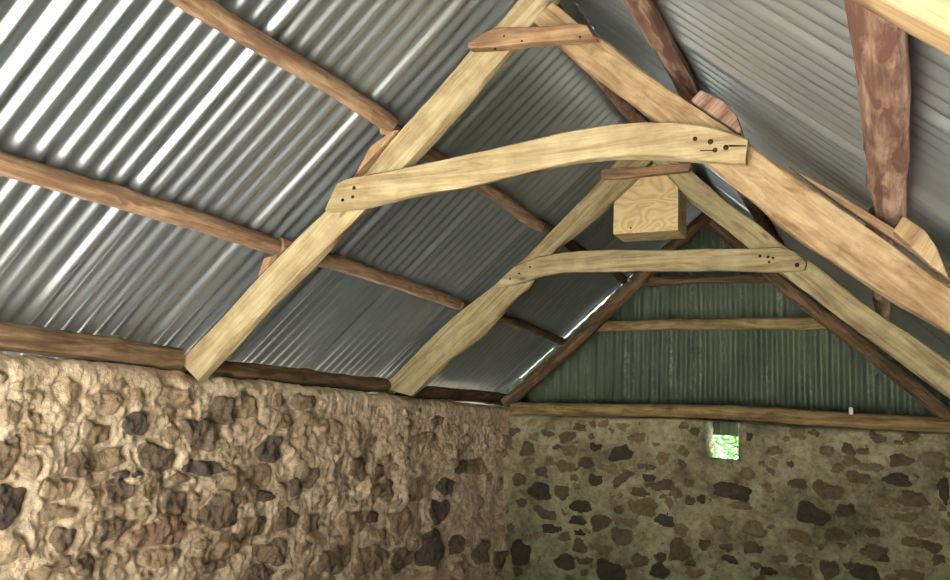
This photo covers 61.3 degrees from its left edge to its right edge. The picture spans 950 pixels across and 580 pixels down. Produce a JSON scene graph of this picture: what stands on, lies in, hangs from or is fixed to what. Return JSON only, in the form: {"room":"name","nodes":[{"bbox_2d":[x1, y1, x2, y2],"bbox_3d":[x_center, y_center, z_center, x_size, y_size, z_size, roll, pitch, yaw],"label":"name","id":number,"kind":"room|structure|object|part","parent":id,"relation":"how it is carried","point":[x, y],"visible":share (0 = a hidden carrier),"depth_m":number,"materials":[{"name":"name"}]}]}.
{"room":"farm building","nodes":[
{"label":"farm building","id":0,"kind":"room"},
{"bbox_2d":[0,352,512,579],"bbox_3d":[-1.440,1.234,3.594,0.518,1.764,7.299,-2,-10,27],"label":"wall","id":1,"kind":"structure","parent":0,"point":[109,471],"depth_m":3.86,"materials":[{"name":"beige stone"}]},
{"bbox_2d":[0,321,184,370],"bbox_3d":[-2.188,0.012,2.041,0.130,0.131,3.700,-2,-10,27],"label":"wall plate","id":2,"kind":"object","parent":1,"relation":"on","point":[14,337],"visible":0.91,"depth_m":3.20,"materials":[{"name":"brown wood"}]},
{"bbox_2d":[180,361,390,392],"bbox_3d":[-0.976,0.490,4.476,0.115,0.118,1.743,-2,-10,27],"label":"wall plate","id":3,"kind":"object","parent":1,"relation":"on","point":[229,369],"visible":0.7,"depth_m":4.40,"materials":[{"name":"brown wood"}]},
{"bbox_2d":[386,386,517,405],"bbox_3d":[-0.115,0.814,6.175,0.111,0.122,2.021,-2,-10,27],"label":"wall plate","id":4,"kind":"object","parent":1,"relation":"on","point":[428,392],"visible":0.74,"depth_m":6.08,"materials":[{"name":"brown wood"}]},
{"bbox_2d":[184,0,949,380],"bbox_3d":[0.143,-0.427,3.070,3.274,1.611,0.140,-2,-10,27],"label":"roof truss","id":5,"kind":"object","parent":1,"relation":"on","point":[707,131],"visible":1,"depth_m":2.94,"materials":[{"name":"brown wood"}]},
{"bbox_2d":[0,150,280,253],"bbox_3d":[-1.744,-0.497,1.941,0.098,0.097,3.755,-2,-10,27],"label":"pole","id":6,"kind":"structure","parent":5,"relation":"on","point":[12,166],"depth_m":2.87,"materials":[{"name":"brown wood"}]},
{"bbox_2d":[274,237,461,308],"bbox_3d":[-0.497,-0.057,4.365,0.094,0.095,1.748,-2,-10,26],"label":"pole","id":7,"kind":"structure","parent":5,"relation":"on","point":[331,261],"depth_m":4.27,"materials":[{"name":"brown wood"}]},
{"bbox_2d":[557,3,699,209],"bbox_3d":[0.148,-1.223,3.003,0.112,0.114,7.079,-2,-10,27],"label":"pole","id":8,"kind":"object","parent":5,"relation":"on","point":[632,115],"visible":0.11,"depth_m":4.24,"materials":[{"name":"brown wood"}]},
{"bbox_2d":[843,0,911,228],"bbox_3d":[0.488,-0.567,0.954,0.132,0.121,3.990,-2,-11,27],"label":"pole","id":9,"kind":"structure","parent":5,"relation":"on","point":[880,48],"depth_m":1.68,"materials":[{"name":"brown wood"}]},
{"bbox_2d":[390,160,949,397],"bbox_3d":[0.972,-0.092,4.591,3.447,1.638,0.100,-2,-10,27],"label":"roof truss","id":10,"kind":"object","parent":1,"relation":"on","point":[765,254],"visible":0.95,"depth_m":4.57,"materials":[{"name":"brown wood"}]},
{"bbox_2d":[457,300,566,345],"bbox_3d":[0.331,0.265,6.045,0.089,0.083,2.031,-2,-11,26],"label":"pole","id":11,"kind":"structure","parent":10,"relation":"on","point":[504,319],"depth_m":6.11,"materials":[{"name":"brown wood"}]},
{"bbox_2d":[613,162,685,241],"bbox_3d":[1.054,-0.525,4.817,0.394,0.415,0.237,-2,-10,27],"label":"box","id":12,"kind":"object","parent":10,"relation":"hanging from","point":[652,208],"visible":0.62,"depth_m":4.71,"materials":[{"name":"brown wood"}]},
{"bbox_3d":[1.046,-0.325,4.790,0.384,0.012,0.208,-2,-10,27],"label":"panel","id":13,"kind":"part","parent":12,"relation":"part of","materials":[{"name":"brown wood"}]},
{"bbox_3d":[1.222,-0.529,4.738,0.012,0.391,0.208,-2,-10,27],"label":"panel","id":14,"kind":"part","parent":12,"relation":"part of","materials":[{"name":"brown wood"}]},
{"bbox_2d":[851,0,949,55],"bbox_3d":[-0.631,-0.672,1.419,3.424,1.608,0.100,-2,-10,27],"label":"roof truss","id":15,"kind":"object","parent":1,"relation":"on","point":[928,21],"visible":1,"depth_m":0.81,"materials":[{"name":"brown wood"}]},
{"bbox_2d":[0,0,949,404],"bbox_3d":[0.225,-0.404,3.104,4.349,1.956,7.892,-2,-10,27],"label":"ceiling","id":16,"kind":"structure","parent":0,"point":[147,97],"depth_m":3.15,"materials":[{"name":"grey metal"}]},
{"bbox_2d":[167,0,397,130],"bbox_3d":[-1.212,-1.013,1.766,0.100,0.103,3.755,-2,-10,27],"label":"pole","id":17,"kind":"structure","parent":16,"relation":"attached to","point":[210,12],"depth_m":2.77,"materials":[{"name":"brown wood"}]},
{"bbox_2d":[380,124,544,231],"bbox_3d":[0.015,-0.551,4.197,0.089,0.088,1.748,-2,-10,26],"label":"pole","id":18,"kind":"structure","parent":16,"relation":"attached to","point":[517,210],"depth_m":4.40,"materials":[{"name":"brown wood"}]},
{"bbox_2d":[541,219,627,283],"bbox_3d":[0.854,-0.234,5.871,0.080,0.090,2.031,-2,-10,27],"label":"pole","id":19,"kind":"structure","parent":16,"relation":"attached to","point":[572,245],"depth_m":5.51,"materials":[{"name":"brown wood"}]},
{"bbox_2d":[573,2,695,174],"bbox_3d":[0.251,-1.317,3.216,0.400,0.179,7.854,-2,-10,27],"label":"ridge cap","id":20,"kind":"object","parent":16,"relation":"on","point":[587,20],"depth_m":3.83,"materials":[{"name":"grey metal"}]},
{"bbox_2d":[623,0,699,103],"bbox_3d":[-0.051,-1.125,1.422,0.138,0.126,4.150,-2,-10,26],"label":"pole","id":21,"kind":"structure","parent":16,"relation":"attached to","point":[646,13],"depth_m":2.76,"materials":[{"name":"brown wood"}]},
{"bbox_2d":[737,192,784,245],"bbox_3d":[1.960,-0.394,5.339,0.092,0.093,2.032,-2,-10,27],"label":"pole","id":22,"kind":"structure","parent":16,"relation":"attached to","point":[758,215],"depth_m":4.92,"materials":[{"name":"brown wood"}]},
{"bbox_2d":[872,297,890,320],"bbox_3d":[2.521,0.178,4.949,0.098,0.110,2.031,-2,-10,27],"label":"roof purlin","id":23,"kind":"structure","parent":16,"relation":"attached to","point":[882,308],"depth_m":4.39,"materials":[{"name":"brown wood"}]},
{"bbox_2d":[866,205,897,300],"bbox_3d":[1.720,-0.118,3.384,0.113,0.117,1.513,-2,-10,27],"label":"pole","id":24,"kind":"structure","parent":16,"relation":"attached to","point":[871,211],"depth_m":2.85,"materials":[{"name":"brown wood"}]},
{"bbox_2d":[495,212,949,435],"bbox_3d":[1.918,0.201,6.442,4.064,1.900,0.022,-2,-10,27],"label":"wall","id":25,"kind":"structure","parent":0,"point":[810,369],"depth_m":6.38,"materials":[{"name":"metal"}]},
{"bbox_2d":[502,415,949,579],"bbox_3d":[1.711,1.793,5.929,3.824,1.701,0.523,-2,-10,27],"label":"wall","id":26,"kind":"structure","parent":0,"point":[589,497],"depth_m":5.71,"materials":[{"name":"beige stone"}]},
{"bbox_2d":[501,212,949,420],"bbox_3d":[1.783,0.210,6.033,3.416,1.705,0.143,-2,-10,27],"label":"frame","id":27,"kind":"object","parent":26,"relation":"on","point":[820,318],"visible":0.84,"depth_m":6.04,"materials":[{"name":"brown wood"}]},
{"bbox_2d":[510,403,949,433],"bbox_3d":[1.787,0.915,5.877,3.316,0.153,0.124,-2,-10,27],"label":"wall plate","id":28,"kind":"object","parent":26,"relation":"on","point":[924,424],"visible":1,"depth_m":5.75,"materials":[{"name":"brown wood"}]},
{"bbox_2d":[849,407,852,414],"bbox_3d":[2.546,0.819,5.425,0.026,0.048,0.011,-2,-10,27],"label":"clip","id":29,"kind":"object","parent":28,"relation":"attached to","point":[850,408],"visible":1,"depth_m":5.42,"materials":[{"name":"white plastic"}]},
{"label":"outside","id":30,"kind":"structure","parent":0,"visible":0},
{"bbox_3d":[0.552,2.148,2.732,64.000,0.040,66.000,-2,-10,27],"label":"ground","id":31,"kind":"structure","parent":30,"visible":0},
{"bbox_2d":[713,435,737,459],"bbox_3d":[2.923,1.808,8.525,1.528,2.712,1.592,-2,-10,27],"label":"leafy tree","id":32,"kind":"object","parent":31,"relation":"on","point":[731,441],"visible":0.06,"depth_m":8.45,"materials":[{"name":"green plant"}]}
]}

